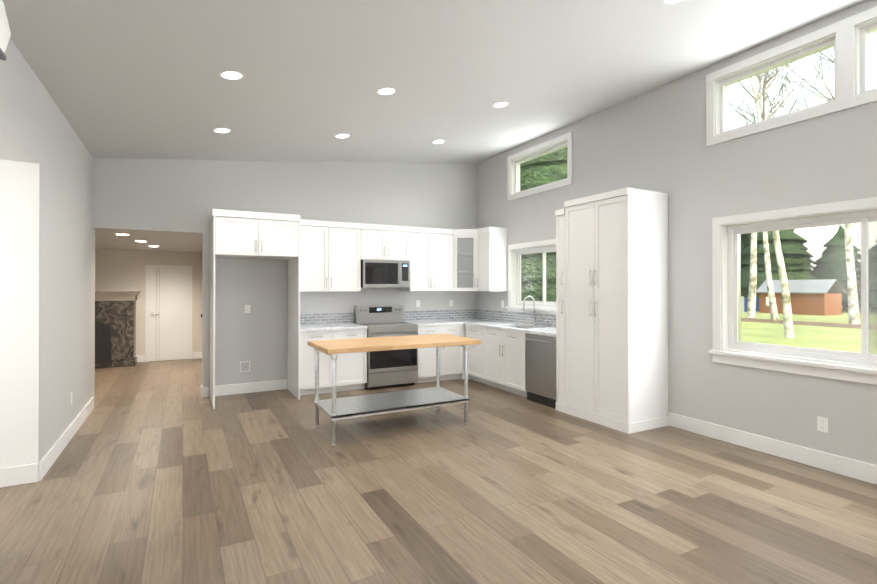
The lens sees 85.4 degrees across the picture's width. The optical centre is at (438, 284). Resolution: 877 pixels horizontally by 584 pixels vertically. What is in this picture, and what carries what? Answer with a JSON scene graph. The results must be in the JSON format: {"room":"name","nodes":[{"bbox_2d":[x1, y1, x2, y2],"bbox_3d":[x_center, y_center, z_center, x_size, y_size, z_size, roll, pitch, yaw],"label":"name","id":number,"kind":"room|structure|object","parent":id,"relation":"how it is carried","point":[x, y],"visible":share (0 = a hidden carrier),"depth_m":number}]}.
{"room":"kitchen","nodes":[
{"label":"kitchen","id":0,"kind":"room"},
{"bbox_2d":[0,151,12,160],"bbox_3d":[-3.985,-1.008,2.477,2.450,0.150,1.130,0,0,-28],"label":"ceiling","id":1,"kind":"structure","parent":0,"point":[3,156],"depth_m":3.46},
{"bbox_2d":[0,160,13,467],"bbox_3d":[-4.354,0.189,3.000,2.600,2.600,0.150,0,0,-28],"label":"wall","id":2,"kind":"structure","parent":0,"point":[6,288],"depth_m":3.52},
{"bbox_2d":[0,459,43,487],"bbox_3d":[-4.176,1.419,2.996,2.615,0.140,0.018,0,0,-28],"label":"baseboard","id":3,"kind":"structure","parent":2,"relation":"attached to","point":[28,473],"depth_m":3.56},
{"bbox_2d":[0,38,92,480],"bbox_3d":[-1.944,-0.467,1.428,0.150,3.900,9.850,0,0,-28],"label":"wall","id":4,"kind":"structure","parent":0,"point":[36,125],"depth_m":4.15},
{"bbox_2d":[0,0,10,60],"bbox_3d":[-1.586,-1.075,1.282,0.338,0.484,1.350,0,0,-28],"label":"mini-split unit","id":5,"kind":"object","parent":4,"relation":"attached to","point":[5,33],"visible":1,"depth_m":1.91},
{"bbox_2d":[0,130,38,465],"bbox_3d":[-2.841,0.280,3.088,0.149,2.420,1.129,0,0,-28],"label":"door frame","id":6,"kind":"structure","parent":4,"relation":"attached to","point":[26,329],"depth_m":3.58},
{"bbox_2d":[42,397,93,475],"bbox_3d":[-3.623,1.426,4.707,0.018,0.140,2.470,0,0,-28],"label":"baseboard","id":7,"kind":"structure","parent":4,"relation":"attached to","point":[54,452],"depth_m":4.42},
{"bbox_2d":[95,249,201,361],"bbox_3d":[-6.257,0.214,9.210,3.380,2.600,0.150,0,0,-28],"label":"wall","id":8,"kind":"structure","parent":0,"point":[119,270],"depth_m":9.34},
{"bbox_2d":[136,355,144,361],"bbox_3d":[-6.681,1.442,8.884,2.030,0.140,0.015,0,0,-28],"label":"baseboard","id":9,"kind":"structure","parent":8,"relation":"attached to","point":[140,358],"depth_m":9.33},
{"bbox_2d":[145,265,191,361],"bbox_3d":[-5.407,0.560,9.550,0.820,1.910,0.054,0,0,-28],"label":"door","id":10,"kind":"structure","parent":8,"relation":"attached to","point":[168,314],"depth_m":9.56},
{"bbox_2d":[95,229,201,251],"bbox_3d":[-5.332,-0.793,7.498,3.080,0.200,3.750,0,0,-28],"label":"ceiling","id":11,"kind":"structure","parent":0,"point":[163,241],"depth_m":7.41},
{"bbox_2d":[93,158,475,405],"bbox_3d":[-1.811,-0.444,7.179,5.840,3.900,0.150,0,0,-28],"label":"wall","id":12,"kind":"structure","parent":0,"point":[171,195],"depth_m":6.74},
{"bbox_2d":[201,379,286,397],"bbox_3d":[-2.683,1.433,6.619,1.110,0.140,0.035,0,0,-28],"label":"baseboard","id":13,"kind":"structure","parent":12,"relation":"attached to","point":[220,390],"depth_m":6.60},
{"bbox_2d":[240,361,249,371],"bbox_3d":[-2.684,1.133,6.601,0.130,0.140,0.026,0,0,-28],"label":"outlet box","id":14,"kind":"object","parent":12,"relation":"attached to","point":[245,366],"visible":1,"depth_m":6.61},
{"bbox_2d":[245,305,249,312],"bbox_3d":[-2.662,0.334,6.627,0.072,0.115,0.008,0,0,-28],"label":"outlet","id":15,"kind":"object","parent":12,"relation":"attached to","point":[247,308],"visible":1,"depth_m":6.62},
{"bbox_2d":[300,219,360,291],"bbox_3d":[-1.651,-0.410,6.958,0.969,1.010,0.382,0,0,-28],"label":"upper cabinet","id":16,"kind":"object","parent":12,"relation":"attached to","point":[330,256],"visible":0.73,"depth_m":6.83},
{"bbox_2d":[361,223,409,260],"bbox_3d":[-0.872,-0.646,7.378,0.799,0.535,0.382,0,0,-28],"label":"upper cabinet","id":17,"kind":"object","parent":12,"relation":"attached to","point":[384,242],"visible":0.98,"depth_m":7.23},
{"bbox_2d":[361,260,409,286],"bbox_3d":[-0.858,-0.169,7.349,0.760,0.410,0.445,0,0,-28],"label":"microwave","id":18,"kind":"object","parent":17,"relation":"attached to","point":[383,273],"visible":0.98,"depth_m":7.18},
{"bbox_2d":[300,309,475,324],"bbox_3d":[-0.755,0.507,7.652,3.207,0.169,0.008,0,0,-28],"label":"backsplash","id":19,"kind":"structure","parent":12,"relation":"attached to","point":[331,318],"depth_m":7.80},
{"bbox_2d":[401,227,452,290],"bbox_3d":[-0.181,-0.407,7.750,0.768,1.010,0.382,0,0,-28],"label":"upper cabinet","id":20,"kind":"object","parent":12,"relation":"attached to","point":[430,259],"visible":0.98,"depth_m":7.60},
{"bbox_2d":[452,229,477,290],"bbox_3d":[0.507,-0.406,7.996,0.676,1.010,0.601,0,0,-28],"label":"upper cabinet","id":21,"kind":"object","parent":12,"relation":"attached to","point":[464,259],"visible":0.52,"depth_m":7.78},
{"bbox_2d":[2,0,865,163],"bbox_3d":[0.525,-1.992,2.849,5.840,0.893,10.000,0,0,-28],"label":"ceiling","id":22,"kind":"structure","parent":0,"point":[133,79],"depth_m":3.98},
{"bbox_2d":[213,128,230,132],"bbox_3d":[-2.379,-1.697,5.225,0.190,0.004,0.190,-7,3,-28],"label":"recessed light","id":23,"kind":"object","parent":22,"relation":"in","point":[221,130],"visible":1,"depth_m":5.22},
{"bbox_2d":[219,70,243,79],"bbox_3d":[-1.675,-1.699,3.855,0.190,0.003,0.190,-7,3,-28],"label":"recessed light","id":24,"kind":"object","parent":22,"relation":"in","point":[231,75],"visible":1,"depth_m":3.85},
{"bbox_2d":[335,134,349,137],"bbox_3d":[-1.191,-1.844,5.888,0.190,0.004,0.190,-7,3,-28],"label":"recessed light","id":25,"kind":"object","parent":22,"relation":"in","point":[342,135],"visible":1,"depth_m":5.88},
{"bbox_2d":[376,88,395,94],"bbox_3d":[-0.497,-1.847,4.536,0.190,0.004,0.190,-7,3,-28],"label":"recessed light","id":26,"kind":"object","parent":22,"relation":"in","point":[385,91],"visible":1,"depth_m":4.53},
{"bbox_2d":[432,140,444,143],"bbox_3d":[0.003,-1.996,6.623,0.190,0.003,0.190,-7,3,-28],"label":"recessed light","id":27,"kind":"object","parent":22,"relation":"in","point":[438,141],"visible":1,"depth_m":6.62},
{"bbox_2d":[492,102,508,107],"bbox_3d":[0.689,-1.997,5.266,0.190,0.003,0.190,-7,3,-28],"label":"recessed light","id":28,"kind":"object","parent":22,"relation":"in","point":[499,104],"visible":1,"depth_m":5.26},
{"bbox_2d":[664,0,684,3],"bbox_3d":[1.662,-1.996,3.291,0.190,0.003,0.190,-7,3,-28],"label":"recessed light","id":29,"kind":"object","parent":22,"relation":"in","point":[669,1],"visible":1,"depth_m":3.35},
{"bbox_2d":[0,358,876,583],"bbox_3d":[-1.537,1.553,4.081,8.290,0.120,14.150,0,0,-28],"label":"floor","id":30,"kind":"structure","parent":0,"point":[161,472],"depth_m":3.27},
{"bbox_2d":[95,291,140,368],"bbox_3d":[-6.300,0.812,8.813,1.290,1.400,0.500,0,0,-28],"label":"fireplace","id":31,"kind":"object","parent":30,"relation":"on","point":[115,328],"visible":0.62,"depth_m":8.79},
{"bbox_2d":[209,209,299,408],"bbox_3d":[-2.443,0.292,6.302,1.042,2.420,0.781,0,0,-28],"label":"surround","id":32,"kind":"object","parent":30,"relation":"on","point":[246,234],"visible":1,"depth_m":6.09},
{"bbox_2d":[300,329,366,395],"bbox_3d":[-1.586,1.067,6.833,0.971,0.875,0.652,0,0,-28],"label":"base cabinet","id":33,"kind":"object","parent":30,"relation":"on","point":[351,371],"visible":0.58,"depth_m":6.58},
{"bbox_2d":[300,323,367,331],"bbox_3d":[-1.590,0.608,6.845,0.972,0.038,0.631,0,0,-28],"label":"countertop","id":34,"kind":"structure","parent":33,"relation":"on","point":[326,327],"depth_m":6.71},
{"bbox_2d":[354,305,417,388],"bbox_3d":[-0.787,0.911,7.213,0.784,1.190,0.692,0,0,-28],"label":"range","id":35,"kind":"object","parent":30,"relation":"on","point":[390,367],"visible":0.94,"depth_m":7.03},
{"bbox_2d":[308,334,480,445],"bbox_3d":[-0.465,1.045,5.087,1.670,0.905,0.800,0,0,-28],"label":"island table","id":36,"kind":"object","parent":30,"relation":"on","point":[334,408],"visible":1,"depth_m":4.98},
{"bbox_2d":[417,325,464,382],"bbox_3d":[-0.111,1.070,7.648,0.807,0.876,0.617,0,0,-28],"label":"base cabinet","id":37,"kind":"object","parent":30,"relation":"on","point":[451,362],"depth_m":7.41},
{"bbox_2d":[404,320,462,326],"bbox_3d":[-0.108,0.612,7.642,0.810,0.038,0.633,0,0,-28],"label":"countertop","id":38,"kind":"structure","parent":37,"relation":"on","point":[429,322],"depth_m":7.51},
{"bbox_2d":[453,319,555,336],"bbox_3d":[1.028,0.698,7.063,0.640,0.215,2.730,0,0,-28],"label":"countertop","id":39,"kind":"structure","parent":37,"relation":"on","point":[531,329],"depth_m":6.93},
{"bbox_2d":[523,296,536,325],"bbox_3d":[1.323,0.370,6.865,0.233,0.437,0.085,0,0,-28],"label":"faucet","id":40,"kind":"object","parent":39,"relation":"on","point":[534,321],"visible":1,"depth_m":6.90},
{"bbox_2d":[466,325,488,384],"bbox_3d":[0.799,1.069,7.474,0.652,0.875,0.545,0,0,-28],"label":"base cabinet","id":41,"kind":"object","parent":30,"relation":"on","point":[475,362],"visible":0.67,"depth_m":7.28},
{"bbox_2d":[484,327,526,396],"bbox_3d":[1.160,1.067,6.803,0.652,0.875,0.977,0,0,-28],"label":"base cabinet","id":42,"kind":"object","parent":30,"relation":"on","point":[504,359],"visible":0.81,"depth_m":6.62},
{"bbox_2d":[525,333,556,408],"bbox_3d":[1.524,1.065,6.108,0.671,0.872,0.583,0,0,-28],"label":"dishwasher","id":43,"kind":"object","parent":30,"relation":"on","point":[540,369],"visible":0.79,"depth_m":5.96},
{"bbox_2d":[555,208,566,412],"bbox_3d":[1.707,0.300,5.791,0.652,2.400,0.150,0,0,-28],"label":"pantry","id":44,"kind":"object","parent":30,"relation":"on","point":[560,308],"visible":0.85,"depth_m":5.66},
{"bbox_2d":[564,187,668,433],"bbox_3d":[1.960,0.258,5.322,0.652,2.480,0.912,0,0,-28],"label":"pantry","id":45,"kind":"object","parent":30,"relation":"on","point":[616,309],"visible":1,"depth_m":5.01},
{"bbox_2d":[476,0,876,465],"bbox_3d":[3.030,-0.456,4.192,0.150,3.900,10.000,0,0,-28],"label":"wall","id":46,"kind":"structure","parent":0,"point":[654,140],"depth_m":4.70},
{"bbox_2d":[477,227,507,290],"bbox_3d":[0.857,-0.407,7.656,0.382,1.010,0.340,0,0,-28],"label":"upper cabinet","id":47,"kind":"object","parent":46,"relation":"attached to","point":[492,258],"visible":0.98,"depth_m":7.53},
{"bbox_2d":[476,309,555,326],"bbox_3d":[1.308,0.505,7.213,0.008,0.169,2.719,0,0,-28],"label":"backsplash","id":48,"kind":"structure","parent":46,"relation":"attached to","point":[514,317],"depth_m":7.38},
{"bbox_2d":[506,239,555,314],"bbox_3d":[1.498,-0.113,6.978,0.195,1.055,1.450,0,0,-28],"label":"kitchen window","id":49,"kind":"structure","parent":46,"relation":"in","point":[515,253],"depth_m":7.27},
{"bbox_2d":[507,131,571,200],"bbox_3d":[1.507,-1.695,7.000,0.163,0.700,1.420,0,0,-28],"label":"clerestory window","id":50,"kind":"structure","parent":46,"relation":"in","point":[516,160],"depth_m":7.01},
{"bbox_2d":[669,412,876,484],"bbox_3d":[3.858,1.417,2.473,0.015,0.140,5.900,0,0,-28],"label":"baseboard","id":51,"kind":"structure","parent":46,"relation":"attached to","point":[859,470],"depth_m":4.11},
{"bbox_2d":[706,6,876,145],"bbox_3d":[3.252,-1.730,3.760,0.164,0.705,2.240,0,0,-28],"label":"clerestory window","id":52,"kind":"structure","parent":46,"relation":"in","point":[847,39],"depth_m":3.97},
{"bbox_2d":[709,197,876,384],"bbox_3d":[3.271,0.044,3.684,0.195,1.405,2.300,0,0,-28],"label":"window","id":53,"kind":"structure","parent":46,"relation":"in","point":[729,348],"depth_m":4.10},
{"bbox_2d":[817,416,827,432],"bbox_3d":[3.116,1.133,3.858,0.008,0.115,0.072,0,0,-28],"label":"electrical outlet","id":54,"kind":"object","parent":46,"relation":"attached to","point":[822,424],"visible":1,"depth_m":3.86},
{"label":"outside","id":55,"kind":"structure","parent":0,"visible":0},
{"bbox_2d":[741,307,876,353],"bbox_3d":[18.889,2.184,26.982,120.780,0.040,110.000,0,0,-28],"label":"ground","id":56,"kind":"structure","parent":55,"point":[800,321],"depth_m":22.15},
{"bbox_2d":[520,148,876,309],"bbox_3d":[26.623,-6.446,28.984,59.166,17.628,76.612,0,0,-28],"label":"evergreen trees","id":57,"kind":"object","parent":56,"relation":"on","point":[796,268],"depth_m":42.07},
{"bbox_2d":[744,279,845,315],"bbox_3d":[27.066,0.916,38.775,3.200,2.630,9.000,0,0,-28],"label":"shed","id":58,"kind":"object","parent":56,"relation":"on","point":[805,295],"depth_m":35.53},
{"bbox_2d":[728,32,876,340],"bbox_3d":[15.758,-8.718,20.103,28.743,21.806,32.306,0,0,-28],"label":"birch trees","id":59,"kind":"object","parent":56,"relation":"on","point":[786,302],"depth_m":26.44}
]}

